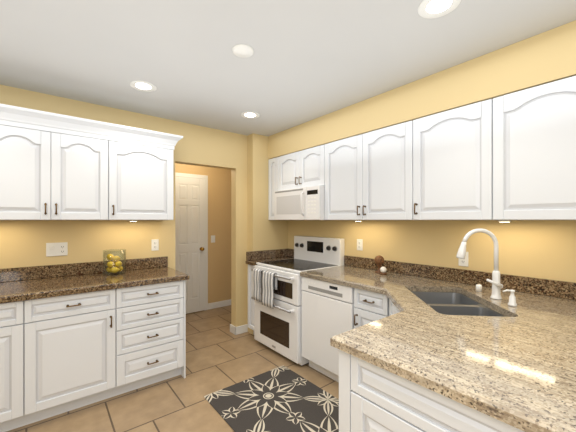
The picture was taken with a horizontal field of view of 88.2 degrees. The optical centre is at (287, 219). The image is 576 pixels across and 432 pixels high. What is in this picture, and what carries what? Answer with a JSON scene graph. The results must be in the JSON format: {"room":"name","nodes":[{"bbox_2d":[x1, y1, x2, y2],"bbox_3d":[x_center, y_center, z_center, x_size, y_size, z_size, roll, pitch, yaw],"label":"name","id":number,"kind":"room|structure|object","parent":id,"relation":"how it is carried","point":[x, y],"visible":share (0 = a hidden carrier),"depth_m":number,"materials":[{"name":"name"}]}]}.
{"room":"kitchen","nodes":[
{"label":"kitchen","id":0,"kind":"room"},
{"bbox_2d":[0,85,246,326],"bbox_3d":[-1.753,0.170,2.801,4.440,2.460,0.120,0,0,-39],"label":"wall","id":1,"kind":"structure","parent":0,"point":[23,243],"depth_m":2.91,"materials":[{"name":"yellow paint"}]},
{"bbox_2d":[0,104,109,219],"bbox_3d":[-1.887,-0.401,2.363,0.760,0.801,0.386,0,0,-39],"label":"upper cabinet","id":2,"kind":"object","parent":1,"relation":"attached to","point":[53,166],"visible":1,"depth_m":2.26,"materials":[{"name":"white wood"}]},
{"bbox_2d":[46,242,67,256],"bbox_3d":[-1.974,0.250,2.537,0.145,0.114,0.012,0,0,-39],"label":"double electrical outlet","id":3,"kind":"object","parent":1,"relation":"attached to","point":[57,249],"visible":1,"depth_m":2.54,"materials":[{"name":"white plastic"}]},
{"bbox_2d":[0,256,167,281],"bbox_3d":[-2.100,0.432,2.423,2.165,0.104,0.022,0,0,-39],"label":"backsplash","id":4,"kind":"structure","parent":1,"relation":"attached to","point":[30,272],"depth_m":2.57,"materials":[{"name":"stone"}]},
{"bbox_2d":[108,123,182,219],"bbox_3d":[-1.357,-0.401,2.792,0.606,0.801,0.386,0,0,-39],"label":"upper cabinet","id":5,"kind":"object","parent":1,"relation":"attached to","point":[140,173],"visible":1,"depth_m":2.65,"materials":[{"name":"white wood"}]},
{"bbox_2d":[151,239,158,250],"bbox_3d":[-1.359,0.255,3.037,0.070,0.114,0.009,0,0,-39],"label":"electrical outlet","id":6,"kind":"object","parent":1,"relation":"attached to","point":[154,244],"visible":1,"depth_m":3.03,"materials":[{"name":"white plastic"}]},
{"bbox_2d":[230,324,247,332],"bbox_3d":[-0.165,1.353,4.174,1.444,0.095,0.013,0,0,-39],"label":"baseboard","id":7,"kind":"structure","parent":1,"relation":"attached to","point":[238,329],"depth_m":3.67,"materials":[{"name":"white wood"}]},
{"bbox_2d":[6,305,338,431],"bbox_3d":[-0.337,1.450,1.528,5.040,0.100,6.240,0,0,-39],"label":"floor","id":8,"kind":"structure","parent":0,"point":[219,355],"depth_m":2.45,"materials":[{"name":"tile"}]},
{"bbox_2d":[0,301,24,431],"bbox_3d":[-2.126,0.963,2.010,0.532,0.874,0.635,0,0,-39],"label":"base cabinet","id":9,"kind":"object","parent":8,"relation":"on","point":[12,415],"visible":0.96,"depth_m":1.93,"materials":[{"name":"white wood"}]},
{"bbox_2d":[0,267,188,303],"bbox_3d":[-1.911,0.505,2.188,2.165,0.040,0.628,0,0,-39],"label":"countertop","id":10,"kind":"structure","parent":9,"relation":"on","point":[15,291],"depth_m":2.31,"materials":[{"name":"stone"}]},
{"bbox_2d":[103,249,125,275],"bbox_3d":[-1.560,0.377,2.674,0.180,0.215,0.180,0,0,-39],"label":"glass vase","id":11,"kind":"object","parent":10,"relation":"on","point":[123,257],"visible":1,"depth_m":2.63,"materials":[{"name":"clear glass"}]},
{"bbox_2d":[106,254,122,272],"bbox_3d":[-1.556,0.388,2.673,0.131,0.166,0.131,0,0,-39],"label":"lemons","id":12,"kind":"object","parent":11,"relation":"in","point":[111,267],"depth_m":2.65,"materials":[{"name":"yellow food"}]},
{"bbox_2d":[24,289,115,424],"bbox_3d":[-1.712,0.963,2.345,0.532,0.874,0.635,0,0,-39],"label":"base cabinet","id":13,"kind":"object","parent":8,"relation":"on","point":[69,352],"visible":0.98,"depth_m":2.11,"materials":[{"name":"white wood"}]},
{"bbox_2d":[114,280,183,395],"bbox_3d":[-1.301,0.963,2.678,0.527,0.874,0.635,0,0,-39],"label":"base cabinet","id":14,"kind":"object","parent":8,"relation":"on","point":[149,334],"visible":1,"depth_m":2.45,"materials":[{"name":"white wood"}]},
{"bbox_2d":[181,280,185,377],"bbox_3d":[-1.102,0.963,2.862,0.014,0.874,0.598,0,0,-39],"label":"panel","id":15,"kind":"object","parent":8,"relation":"on","point":[183,371],"visible":0.21,"depth_m":2.63,"materials":[{"name":"white wood"}]},
{"bbox_2d":[248,264,253,334],"bbox_3d":[-0.195,0.963,3.680,0.655,0.874,0.209,0,0,-39],"label":"base cabinet","id":16,"kind":"object","parent":8,"relation":"on","point":[250,306],"visible":0.23,"depth_m":3.54,"materials":[{"name":"white wood"}]},
{"bbox_2d":[246,257,293,265],"bbox_3d":[-0.190,0.505,3.684,0.652,0.040,0.208,0,0,-39],"label":"countertop","id":17,"kind":"structure","parent":16,"relation":"on","point":[252,262],"depth_m":3.56,"materials":[{"name":"stone"}]},
{"bbox_2d":[204,365,338,431],"bbox_3d":[0.053,1.396,2.095,0.800,0.007,1.300,0,0,-39],"label":"rug","id":18,"kind":"object","parent":8,"relation":"on","point":[283,398],"visible":1,"depth_m":2.24,"materials":[{"name":"grey fabric"}]},
{"bbox_2d":[251,236,344,365],"bbox_3d":[0.087,0.800,3.274,0.736,1.200,0.768,0,0,-39],"label":"range","id":19,"kind":"object","parent":8,"relation":"on","point":[278,327],"visible":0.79,"depth_m":3.09,"materials":[{"name":"white metal"}]},
{"bbox_2d":[252,268,276,308],"bbox_3d":[-0.249,0.708,3.121,0.058,0.354,0.380,0,0,-39],"label":"towels","id":20,"kind":"object","parent":19,"relation":"hanging from","point":[266,281],"visible":0.98,"depth_m":3.07,"materials":[{"name":"white fabric"}]},
{"bbox_2d":[302,276,353,381],"bbox_3d":[0.547,0.964,2.756,0.602,0.872,0.597,0,0,-39],"label":"dishwasher","id":21,"kind":"object","parent":8,"relation":"on","point":[327,311],"visible":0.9,"depth_m":2.58,"materials":[{"name":"white metal"}]},
{"bbox_2d":[339,350,351,431],"bbox_3d":[0.456,0.963,1.400,0.580,0.874,0.058,0,0,-39],"label":"base cabinet","id":22,"kind":"object","parent":8,"relation":"on","point":[345,390],"depth_m":1.22,"materials":[{"name":"white wood"}]},
{"bbox_2d":[354,288,388,327],"bbox_3d":[0.838,0.963,2.404,0.655,0.874,0.302,0,0,-39],"label":"base cabinet","id":23,"kind":"object","parent":8,"relation":"on","point":[369,306],"visible":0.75,"depth_m":2.23,"materials":[{"name":"white wood"}]},
{"bbox_2d":[389,299,399,315],"bbox_3d":[0.719,0.963,1.846,0.135,0.874,0.495,0,0,6],"label":"base cabinet","id":24,"kind":"object","parent":8,"relation":"on","point":[393,309],"visible":0.06,"depth_m":2.01,"materials":[{"name":"white wood"}]},
{"bbox_2d":[351,355,523,431],"bbox_3d":[0.763,0.963,1.020,0.580,0.874,0.920,0,0,-39],"label":"base cabinet","id":25,"kind":"object","parent":8,"relation":"on","point":[383,400],"visible":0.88,"depth_m":1.02,"materials":[{"name":"white wood"}]},
{"bbox_2d":[300,265,575,431],"bbox_3d":[1.044,0.505,1.425,1.577,0.040,3.301,0,0,-39],"label":"countertop","id":26,"kind":"structure","parent":25,"relation":"on","point":[515,367],"depth_m":1.14,"materials":[{"name":"stone"}]},
{"bbox_2d":[374,255,383,272],"bbox_3d":[0.843,0.406,2.741,0.089,0.157,0.090,0,0,-39],"label":"ball","id":27,"kind":"object","parent":26,"relation":"on","point":[379,260],"visible":0.88,"depth_m":2.71,"materials":[{"name":"brown wood"}]},
{"bbox_2d":[380,267,386,274],"bbox_3d":[0.851,0.450,2.651,0.060,0.068,0.060,0,0,-39],"label":"ball","id":28,"kind":"object","parent":26,"relation":"on","point":[382,270],"visible":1,"depth_m":2.63,"materials":[{"name":"white ceramic"}]},
{"bbox_2d":[411,291,504,316],"bbox_3d":[1.010,0.630,1.835,0.416,0.208,0.690,0,0,6],"label":"double-bowl sink","id":29,"kind":"object","parent":26,"relation":"in","point":[448,303],"visible":0.1,"depth_m":1.85,"materials":[{"name":"silver metal"}]},
{"bbox_2d":[476,284,481,291],"bbox_3d":[1.296,0.461,2.016,0.038,0.047,0.038,0,0,-39],"label":"air gap cap","id":30,"kind":"object","parent":26,"relation":"on","point":[478,287],"visible":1,"depth_m":2.00,"materials":[{"name":"white"}]},
{"bbox_2d":[456,228,502,299],"bbox_3d":[1.191,0.268,1.842,0.203,0.432,0.214,0,0,-39],"label":"gooseneck faucet","id":31,"kind":"object","parent":26,"relation":"on","point":[497,286],"visible":1,"depth_m":1.83,"materials":[{"name":"white metal"}]},
{"bbox_2d":[503,289,516,306],"bbox_3d":[1.260,0.439,1.683,0.060,0.090,0.060,0,0,-39],"label":"soap dispenser","id":32,"kind":"object","parent":26,"relation":"on","point":[512,300],"visible":1,"depth_m":1.67,"materials":[{"name":"white plastic"}]},
{"bbox_2d":[175,163,230,302],"bbox_3d":[-1.400,0.170,4.605,2.820,2.460,0.120,0,0,-39],"label":"wall","id":33,"kind":"structure","parent":0,"point":[219,228],"depth_m":4.76,"materials":[{"name":"paint"}]},
{"bbox_2d":[175,176,204,313],"bbox_3d":[-1.458,0.379,4.406,0.480,2.018,0.109,0,0,-39],"label":"door","id":34,"kind":"structure","parent":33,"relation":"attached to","point":[190,227],"depth_m":4.45,"materials":[{"name":"white wood"}]},
{"bbox_2d":[175,172,207,309],"bbox_3d":[-1.487,0.354,4.443,0.604,2.092,0.017,0,0,-39],"label":"door frame","id":35,"kind":"structure","parent":33,"relation":"attached to","point":[205,177],"depth_m":4.61,"materials":[{"name":"white wood"}]},
{"bbox_2d":[211,235,214,242],"bbox_3d":[-1.184,0.300,4.695,0.070,0.114,0.012,0,0,-39],"label":"light switch","id":36,"kind":"object","parent":33,"relation":"attached to","point":[212,238],"visible":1,"depth_m":4.69,"materials":[{"name":"white plastic"}]},
{"bbox_2d":[208,299,230,309],"bbox_3d":[-0.757,1.353,5.039,1.275,0.095,0.013,0,0,-39],"label":"baseboard","id":37,"kind":"structure","parent":33,"relation":"attached to","point":[213,305],"depth_m":4.76,"materials":[{"name":"white wood"}]},
{"bbox_2d":[247,133,287,333],"bbox_3d":[-0.256,0.170,3.852,0.550,2.460,0.130,0,0,-39],"label":"wall","id":38,"kind":"structure","parent":0,"point":[264,232],"depth_m":3.71,"materials":[{"name":"yellow paint"}]},
{"bbox_2d":[0,0,575,135],"bbox_3d":[-0.337,-1.110,1.528,5.040,0.100,6.240,0,0,-39],"label":"ceiling","id":39,"kind":"structure","parent":0,"point":[308,60],"depth_m":1.85,"materials":[{"name":"paint"}]},
{"bbox_2d":[130,81,156,91],"bbox_3d":[-1.146,-1.058,2.353,0.192,0.004,0.192,0,0,-39],"label":"recessed light","id":40,"kind":"object","parent":39,"relation":"in","point":[143,86],"visible":1,"depth_m":2.35,"materials":[{"name":"white"}]},
{"bbox_2d":[232,44,253,57],"bbox_3d":[-0.281,-1.050,1.857,0.134,0.020,0.134,0,0,-39],"label":"smoke detector","id":41,"kind":"object","parent":39,"relation":"attached to","point":[242,50],"visible":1,"depth_m":1.83,"materials":[{"name":"white plastic"}]},
{"bbox_2d":[241,112,259,118],"bbox_3d":[-0.382,-1.058,2.998,0.192,0.004,0.192,0,0,-39],"label":"recessed light","id":42,"kind":"object","parent":39,"relation":"in","point":[251,115],"visible":1,"depth_m":3.00,"materials":[{"name":"white"}]},
{"bbox_2d":[418,0,460,18],"bbox_3d":[0.744,-1.058,1.465,0.192,0.004,0.192,0,0,-39],"label":"recessed light","id":43,"kind":"object","parent":39,"relation":"in","point":[429,9],"visible":1,"depth_m":1.48,"materials":[{"name":"white"}]},
{"bbox_2d":[268,20,575,158],"bbox_3d":[1.348,-0.916,2.049,0.324,0.285,4.689,0,0,-39],"label":"soffit","id":44,"kind":"structure","parent":0,"point":[548,56],"depth_m":2.05,"materials":[{"name":"yellow paint"}]},
{"bbox_2d":[288,220,575,282],"bbox_3d":[1.518,0.170,2.194,0.120,2.460,4.940,0,0,-39],"label":"wall","id":45,"kind":"structure","parent":0,"point":[543,249],"depth_m":2.30,"materials":[{"name":"yellow paint"}]},
{"bbox_2d":[269,157,278,219],"bbox_3d":[-0.073,-0.385,3.776,0.355,0.770,0.211,0,0,-39],"label":"upper cabinet","id":46,"kind":"object","parent":45,"relation":"attached to","point":[273,174],"visible":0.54,"depth_m":3.70,"materials":[{"name":"white wood"}]},
{"bbox_2d":[279,145,324,190],"bbox_3d":[0.236,-0.561,3.395,0.355,0.418,0.770,0,0,-39],"label":"upper cabinet","id":47,"kind":"object","parent":45,"relation":"attached to","point":[303,168],"visible":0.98,"depth_m":3.26,"materials":[{"name":"white wood"}]},
{"bbox_2d":[274,185,324,219],"bbox_3d":[0.207,-0.174,3.371,0.427,0.348,0.764,0,0,-39],"label":"microwave","id":48,"kind":"object","parent":47,"relation":"attached to","point":[305,203],"visible":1,"depth_m":3.16,"materials":[{"name":"white"}]},
{"bbox_2d":[357,239,362,250],"bbox_3d":[0.737,0.255,3.055,0.009,0.114,0.070,0,0,-39],"label":"electrical outlet","id":49,"kind":"object","parent":45,"relation":"attached to","point":[359,244],"visible":1,"depth_m":3.04,"materials":[{"name":"white plastic"}]},
{"bbox_2d":[325,121,412,219],"bbox_3d":[0.772,-0.385,2.732,0.355,0.770,0.935,0,0,-39],"label":"upper cabinet","id":50,"kind":"object","parent":45,"relation":"attached to","point":[368,175],"visible":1,"depth_m":2.57,"materials":[{"name":"white wood"}]},
{"bbox_2d":[246,249,575,299],"bbox_3d":[1.096,0.432,2.101,0.644,0.104,4.286,0,0,-39],"label":"backsplash","id":51,"kind":"structure","parent":45,"relation":"attached to","point":[553,288],"depth_m":2.30,"materials":[{"name":"stone"}]},
{"bbox_2d":[413,99,492,219],"bbox_3d":[1.232,-0.385,2.165,0.355,0.770,0.525,0,0,-39],"label":"upper cabinet","id":52,"kind":"object","parent":45,"relation":"attached to","point":[452,164],"visible":0.92,"depth_m":2.04,"materials":[{"name":"white wood"}]},
{"bbox_2d":[459,252,467,266],"bbox_3d":[1.354,0.300,2.293,0.009,0.114,0.070,0,0,-39],"label":"electrical outlet","id":53,"kind":"object","parent":45,"relation":"attached to","point":[463,262],"visible":0.56,"depth_m":2.28,"materials":[{"name":"white plastic"}]},
{"bbox_2d":[493,76,575,219],"bbox_3d":[1.729,-0.385,1.551,0.355,0.770,1.055,0,0,-39],"label":"upper cabinet","id":54,"kind":"object","parent":45,"relation":"attached to","point":[534,153],"visible":0.92,"depth_m":1.70,"materials":[{"name":"white wood"}]}
]}

